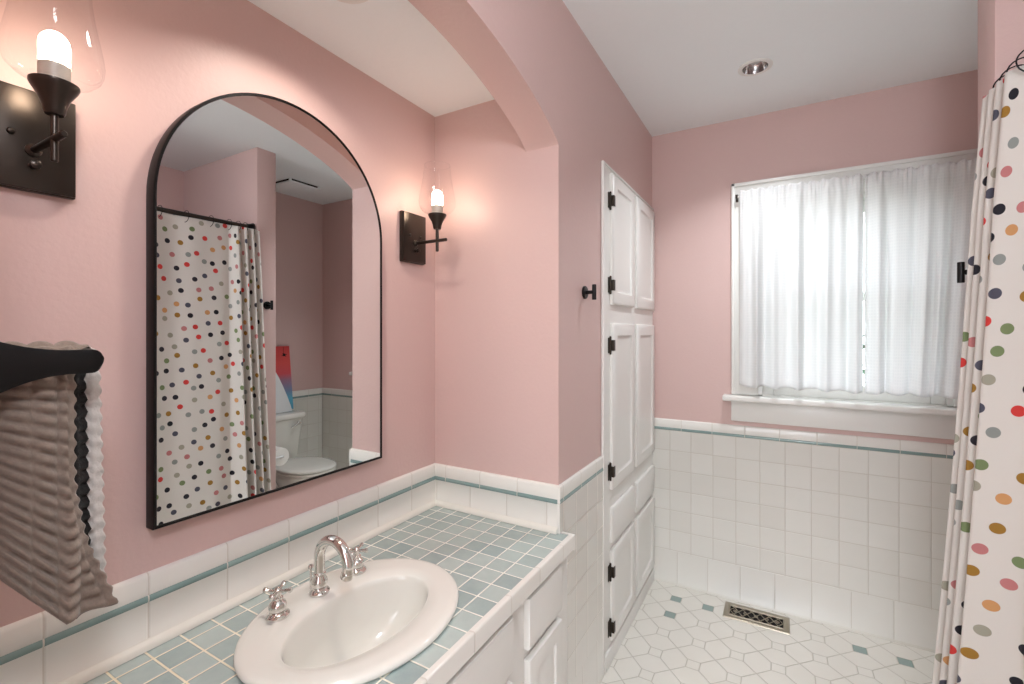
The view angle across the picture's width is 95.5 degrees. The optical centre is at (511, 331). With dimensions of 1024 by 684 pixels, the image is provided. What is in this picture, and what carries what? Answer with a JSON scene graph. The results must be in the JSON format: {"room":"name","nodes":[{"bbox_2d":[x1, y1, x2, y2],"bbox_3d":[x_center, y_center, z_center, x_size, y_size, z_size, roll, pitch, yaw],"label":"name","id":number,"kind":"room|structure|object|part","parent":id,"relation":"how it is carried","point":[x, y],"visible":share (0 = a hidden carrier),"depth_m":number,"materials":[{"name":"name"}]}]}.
{"room":"bathroom","nodes":[
{"label":"bathroom","id":0,"kind":"room"},
{"bbox_2d":[0,0,434,626],"bbox_3d":[-0.647,0.278,1.218,0.100,2.165,1.463,0,0,30],"label":"wall","id":1,"kind":"structure","parent":0,"point":[71,270],"depth_m":0.94,"materials":[{"name":"pink paint"}]},
{"bbox_2d":[0,30,80,199],"bbox_3d":[-0.753,-0.401,0.755,0.178,0.323,0.123,0,0,30],"label":"wall sconce","id":2,"kind":"object","parent":1,"relation":"attached to","point":[38,126],"visible":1,"depth_m":0.77,"materials":[{"name":"brown metal"}]},
{"bbox_3d":[-0.805,-0.282,0.785,0.019,0.015,0.015,0,0,30],"label":"switch knob","id":3,"kind":"part","parent":2,"relation":"part of","materials":[{"name":"brown metal"}]},
{"bbox_3d":[-0.754,-0.314,0.755,0.138,0.085,0.022,0,0,30],"label":"arm","id":4,"kind":"part","parent":2,"relation":"part of","materials":[{"name":"brown metal"}]},
{"bbox_2d":[37,59,70,81],"bbox_3d":[-0.729,-0.411,0.741,0.045,0.030,0.045,0,0,30],"label":"socket","id":5,"kind":"object","parent":2,"relation":"attached to","point":[48,70],"depth_m":0.73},
{"bbox_3d":[-0.729,-0.452,0.741,0.038,0.053,0.038,0,0,30],"label":"bulb","id":6,"kind":"part","parent":2,"relation":"part of","materials":[{"name":"white glass"}]},
{"bbox_2d":[0,463,435,683],"bbox_3d":[-0.596,0.566,1.188,0.020,0.151,1.263,0,0,30],"label":"tile backsplash","id":7,"kind":"structure","parent":1,"relation":"attached to","point":[154,607],"depth_m":1.01,"materials":[{"name":"tile"}]},
{"bbox_2d":[146,92,381,529],"bbox_3d":[-0.577,-0.096,1.206,0.030,0.987,0.619,0,0,30],"label":"wall mirror","id":8,"kind":"object","parent":1,"relation":"attached to","point":[264,232],"visible":1,"depth_m":1.12,"materials":[{"name":"black mirror"}]},
{"bbox_2d":[400,190,446,264],"bbox_3d":[-0.276,-0.401,1.581,0.178,0.323,0.123,0,0,30],"label":"wall sconce","id":9,"kind":"object","parent":1,"relation":"attached to","point":[413,241],"visible":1,"depth_m":1.58,"materials":[{"name":"brown metal"}]},
{"bbox_3d":[-0.277,-0.314,1.582,0.138,0.085,0.022,0,0,30],"label":"arm","id":10,"kind":"part","parent":9,"relation":"part of","materials":[{"name":"brown metal"}]},
{"bbox_2d":[431,204,442,212],"bbox_3d":[-0.252,-0.411,1.567,0.045,0.030,0.045,0,0,30],"label":"socket","id":11,"kind":"object","parent":9,"relation":"attached to","point":[435,208],"depth_m":1.55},
{"bbox_3d":[-0.252,-0.452,1.567,0.038,0.053,0.038,0,0,30],"label":"bulb","id":12,"kind":"part","parent":9,"relation":"part of","materials":[{"name":"white glass"}]},
{"bbox_2d":[248,0,493,116],"bbox_3d":[-0.480,-0.835,1.122,0.487,0.060,1.463,0,0,30],"label":"ceiling","id":13,"kind":"structure","parent":0,"point":[391,42],"depth_m":1.31,"materials":[{"name":"white paint"}]},
{"bbox_2d":[337,0,367,3],"bbox_3d":[-0.385,-0.825,1.072,0.128,0.049,0.128,0,0,30],"label":"recessed light","id":14,"kind":"object","parent":13,"relation":"in","point":[343,1],"visible":1,"depth_m":1.13,"materials":[{"name":"silver metal"}]},
{"bbox_2d":[435,99,525,478],"bbox_3d":[-0.139,0.278,1.712,0.487,2.165,0.100,0,0,30],"label":"wall","id":15,"kind":"structure","parent":0,"point":[480,157],"depth_m":1.64,"materials":[{"name":"pink paint"}]},
{"bbox_2d":[435,463,557,534],"bbox_3d":[-0.075,0.566,1.605,0.505,0.151,0.020,0,0,30],"label":"trim","id":16,"kind":"structure","parent":15,"relation":"attached to","point":[531,504],"depth_m":1.59,"materials":[{"name":"tile"}]},
{"bbox_2d":[408,0,651,484],"bbox_3d":[-0.130,0.100,1.123,0.118,2.520,3.714,0,0,30],"label":"wall","id":17,"kind":"structure","parent":0,"point":[569,114],"depth_m":1.53,"materials":[{"name":"pink paint"}]},
{"bbox_2d":[557,456,603,683],"bbox_3d":[0.253,0.925,1.656,0.012,0.870,0.413,0,0,30],"label":"tile wainscoting","id":18,"kind":"structure","parent":17,"relation":"attached to","point":[580,496],"depth_m":1.66,"materials":[{"name":"white tile"}]},
{"bbox_2d":[582,284,595,299],"bbox_3d":[0.281,-0.143,1.671,0.046,0.055,0.047,0,0,30],"label":"robe hook","id":19,"kind":"object","parent":17,"relation":"attached to","point":[585,291],"visible":1,"depth_m":1.66,"materials":[{"name":"black metal"}]},
{"bbox_3d":[0.265,-0.143,1.681,0.008,0.047,0.047,0,0,30],"label":"wall plate","id":20,"kind":"part","parent":19,"relation":"part of","materials":[{"name":"black metal"}]},
{"bbox_2d":[600,580,934,683],"bbox_3d":[0.493,1.410,0.694,2.800,0.100,3.834,0,0,30],"label":"floor","id":21,"kind":"structure","parent":0,"point":[677,634],"depth_m":1.97,"materials":[{"name":"tile"}]},
{"bbox_2d":[446,557,566,683],"bbox_3d":[-0.362,1.024,1.060,0.548,0.671,1.270,0,0,30],"label":"vanity cabinet","id":22,"kind":"object","parent":21,"relation":"on","point":[530,647],"visible":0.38,"depth_m":1.23,"materials":[{"name":"white paint"}]},
{"bbox_2d":[84,506,574,683],"bbox_3d":[-0.358,0.664,1.060,0.556,0.048,1.273,0,0,30],"label":"countertop","id":23,"kind":"structure","parent":22,"relation":"on","point":[495,566],"depth_m":1.13,"materials":[{"name":"teal tile"}]},
{"bbox_2d":[263,535,367,622],"bbox_3d":[-0.428,0.552,1.101,0.151,0.148,0.279,0,0,30],"label":"faucet","id":24,"kind":"object","parent":23,"relation":"on","point":[352,562],"visible":1,"depth_m":1.08,"materials":[{"name":"silver metal"}]},
{"bbox_3d":[-0.516,0.601,1.023,0.049,0.051,0.049,0,0,30],"label":"handle","id":25,"kind":"part","parent":24,"relation":"part of","materials":[{"name":"silver metal"}]},
{"bbox_3d":[-0.516,0.570,1.023,0.050,0.018,0.050,0,0,43],"label":"cross knob","id":26,"kind":"part","parent":24,"relation":"part of","materials":[{"name":"silver metal"}]},
{"bbox_3d":[-0.490,0.596,1.131,0.013,0.060,0.014,0,0,30],"label":"lift rod","id":27,"kind":"part","parent":24,"relation":"part of","materials":[{"name":"silver metal"}]},
{"bbox_3d":[-0.462,0.600,1.115,0.047,0.052,0.047,0,0,30],"label":"spout","id":28,"kind":"part","parent":24,"relation":"part of","materials":[{"name":"silver metal"}]},
{"bbox_3d":[-0.419,0.528,1.091,0.125,0.102,0.028,0,0,30],"label":"spout","id":29,"kind":"part","parent":24,"relation":"part of","materials":[{"name":"silver metal"}]},
{"bbox_3d":[-0.406,0.570,1.213,0.050,0.018,0.050,0,0,-35],"label":"cross knob","id":30,"kind":"part","parent":24,"relation":"part of","materials":[{"name":"silver metal"}]},
{"bbox_3d":[-0.406,0.601,1.213,0.049,0.051,0.049,0,0,30],"label":"handle","id":31,"kind":"part","parent":24,"relation":"part of","materials":[{"name":"silver metal"}]},
{"bbox_2d":[233,558,458,683],"bbox_3d":[-0.348,0.709,1.052,0.420,0.168,0.505,0,0,30],"label":"sink","id":32,"kind":"object","parent":23,"relation":"in","point":[368,626],"visible":0.96,"depth_m":1.06,"materials":[{"name":"white ceramic"}]},
{"bbox_3d":[0.093,0.772,1.319,0.018,0.136,0.213,0,0,30],"label":"drawer","id":33,"kind":"part","parent":22,"relation":"part of","materials":[{"name":"white paint"}]},
{"bbox_3d":[0.093,1.065,1.320,0.018,0.394,0.211,0,0,30],"label":"door","id":34,"kind":"part","parent":22,"relation":"part of","materials":[{"name":"white paint"}]},
{"bbox_2d":[601,160,653,674],"bbox_3d":[0.572,0.341,2.194,0.024,2.038,0.836,0,0,30],"label":"linen cabinet","id":35,"kind":"object","parent":21,"relation":"on","point":[627,220],"visible":0.98,"depth_m":2.08,"materials":[{"name":"white paint"}]},
{"bbox_3d":[0.492,0.797,2.054,0.017,0.142,0.325,0,0,30],"label":"drawer","id":36,"kind":"part","parent":35,"relation":"part of","materials":[{"name":"white paint"}]},
{"bbox_3d":[0.492,1.085,2.054,0.017,0.374,0.325,0,0,30],"label":"door","id":37,"kind":"part","parent":35,"relation":"part of","materials":[{"name":"white paint"}]},
{"bbox_3d":[0.492,0.306,2.054,0.017,0.686,0.325,0,0,30],"label":"door","id":38,"kind":"part","parent":35,"relation":"part of","materials":[{"name":"white paint"}]},
{"bbox_3d":[0.492,-0.384,2.054,0.017,0.540,0.325,0,0,30],"label":"door","id":39,"kind":"part","parent":35,"relation":"part of","materials":[{"name":"white paint"}]},
{"bbox_3d":[0.684,0.797,2.385,0.017,0.142,0.349,0,0,30],"label":"drawer","id":40,"kind":"part","parent":35,"relation":"part of","materials":[{"name":"white paint"}]},
{"bbox_3d":[0.684,1.085,2.385,0.017,0.374,0.349,0,0,30],"label":"door","id":41,"kind":"part","parent":35,"relation":"part of","materials":[{"name":"white paint"}]},
{"bbox_3d":[0.684,0.306,2.385,0.017,0.686,0.349,0,0,30],"label":"door","id":42,"kind":"part","parent":35,"relation":"part of","materials":[{"name":"white paint"}]},
{"bbox_3d":[0.684,-0.384,2.385,0.017,0.540,0.349,0,0,30],"label":"door","id":43,"kind":"part","parent":35,"relation":"part of","materials":[{"name":"white paint"}]},
{"bbox_2d":[723,601,789,634],"bbox_3d":[1.161,1.357,2.214,0.278,0.006,0.140,0,0,30],"label":"floor vent","id":44,"kind":"object","parent":21,"relation":"in","point":[763,619],"visible":1,"depth_m":2.20,"materials":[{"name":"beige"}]},
{"bbox_2d":[729,605,782,628],"bbox_3d":[1.161,1.356,2.214,0.227,0.004,0.086,0,0,30],"label":"grille","id":45,"kind":"object","parent":44,"relation":"attached to","point":[756,616],"depth_m":2.21,"materials":[{"name":"silver metal"}]},
{"bbox_2d":[562,0,977,136],"bbox_3d":[0.747,-1.130,0.547,2.213,0.100,3.834,0,0,30],"label":"ceiling","id":46,"kind":"structure","parent":0,"point":[676,63],"depth_m":1.77,"materials":[{"name":"white paint"}]},
{"bbox_2d":[738,58,772,75],"bbox_3d":[0.991,-1.099,1.894,0.128,0.049,0.128,0,0,30],"label":"recessed light","id":47,"kind":"object","parent":46,"relation":"in","point":[757,66],"visible":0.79,"depth_m":1.91,"materials":[{"name":"white metal"}]},
{"bbox_2d":[652,70,977,444],"bbox_3d":[1.668,0.100,2.142,2.213,2.520,0.150,0,0,30],"label":"wall","id":48,"kind":"structure","parent":0,"point":[694,170],"depth_m":2.39,"materials":[{"name":"pink paint"}]},
{"bbox_2d":[653,418,953,652],"bbox_3d":[1.552,0.916,2.116,1.800,0.888,0.012,0,0,30],"label":"tile wainscoting","id":49,"kind":"structure","parent":48,"relation":"attached to","point":[847,532],"depth_m":2.20,"materials":[{"name":"white tile"}]},
{"bbox_2d":[722,148,977,439],"bbox_3d":[1.554,-0.149,2.164,1.032,1.195,0.225,0,0,30],"label":"window","id":50,"kind":"structure","parent":48,"relation":"in","point":[934,416],"depth_m":2.14,"materials":[{"name":"white paint"}]},
{"bbox_2d":[735,179,864,201],"bbox_3d":[1.517,-0.670,2.092,0.925,0.036,0.044,0,0,30],"label":"curtain rod","id":51,"kind":"object","parent":50,"relation":"attached to","point":[737,196],"visible":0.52,"depth_m":2.30,"materials":[{"name":"white paint"}]},
{"bbox_2d":[739,173,862,393],"bbox_3d":[1.326,-0.214,2.156,0.493,0.971,0.057,0,0,30],"label":"window curtain","id":52,"kind":"object","parent":51,"relation":"hanging from","point":[801,328],"visible":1,"depth_m":2.15,"materials":[{"name":"white fabric"}]},
{"bbox_2d":[865,157,976,398],"bbox_3d":[1.712,-0.214,1.933,0.391,0.971,0.056,0,0,30],"label":"window curtain","id":53,"kind":"object","parent":51,"relation":"hanging from","point":[918,220],"visible":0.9,"depth_m":1.95,"materials":[{"name":"white fabric"}]},
{"bbox_3d":[1.517,0.330,2.099,1.032,0.028,0.074,0,0,30],"label":"sill","id":54,"kind":"part","parent":50,"relation":"part of","materials":[{"name":"white paint"}]},
{"bbox_3d":[1.556,0.066,2.163,0.688,0.491,0.035,0,0,30],"label":"sash","id":55,"kind":"part","parent":50,"relation":"part of","materials":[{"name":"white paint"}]},
{"bbox_2d":[978,0,1023,138],"bbox_3d":[1.594,0.140,0.999,0.838,2.440,0.117,0,0,30],"label":"wall","id":56,"kind":"structure","parent":0,"point":[1000,22],"depth_m":1.16,"materials":[{"name":"pink paint"}]},
{"bbox_2d":[957,262,966,282],"bbox_3d":[1.208,-0.158,1.224,0.055,0.055,0.047,0,0,30],"label":"robe hook","id":57,"kind":"object","parent":56,"relation":"attached to","point":[961,272],"visible":0.39,"depth_m":1.23,"materials":[{"name":"black metal"}]},
{"bbox_3d":[0.851,-0.612,0.470,0.052,0.052,1.543,0,0,30],"label":"shower rod","id":58,"kind":"object","parent":56,"relation":"attached to","visible":0},
{"bbox_2d":[932,65,1023,683],"bbox_3d":[0.835,0.316,0.518,0.149,1.828,1.531,0,0,25],"label":"shower curtain","id":59,"kind":"object","parent":58,"relation":"hanging from","point":[980,638],"visible":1,"depth_m":1.07,"materials":[{"name":"fabric"}]},
{"bbox_2d":[999,64,1023,80],"bbox_3d":[1.193,-0.599,1.095,0.067,0.063,0.007,0,0,30],"label":"curtain ring","id":60,"kind":"object","parent":58,"relation":"hanging from","point":[1020,64],"visible":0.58,"depth_m":1.10,"materials":[{"name":"black metal"}]},
{"bbox_2d":[1006,57,1023,71],"bbox_3d":[1.173,-0.599,1.060,0.067,0.063,0.007,0,0,30],"label":"curtain ring","id":61,"kind":"object","parent":58,"relation":"hanging from","point":[1021,57],"visible":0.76,"depth_m":1.07,"materials":[{"name":"black metal"}]},
{"bbox_2d":[1015,50,1023,71],"bbox_3d":[1.148,-0.599,1.017,0.067,0.063,0.007,0,0,30],"label":"curtain ring","id":62,"kind":"object","parent":58,"relation":"hanging from","point":[1020,53],"visible":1,"depth_m":1.03,"materials":[{"name":"black metal"}]},
{"bbox_3d":[-0.821,0.278,0.532,0.487,2.165,0.100,0,0,30],"label":"wall","id":63,"kind":"structure","parent":0,"visible":0},
{"bbox_2d":[0,342,103,392],"bbox_3d":[-0.646,0.055,0.597,0.068,0.170,0.188,0,0,30],"label":"towel holder","id":64,"kind":"object","parent":63,"relation":"attached to","point":[19,365],"visible":1,"depth_m":0.60,"materials":[{"name":"black metal"}]},
{"bbox_2d":[0,341,117,624],"bbox_3d":[-0.659,0.217,0.624,0.066,0.410,0.200,0,0,30],"label":"hand towel","id":65,"kind":"object","parent":64,"relation":"hanging from","point":[52,523],"visible":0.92,"depth_m":0.64,"materials":[{"name":"beige fabric"}]}
]}

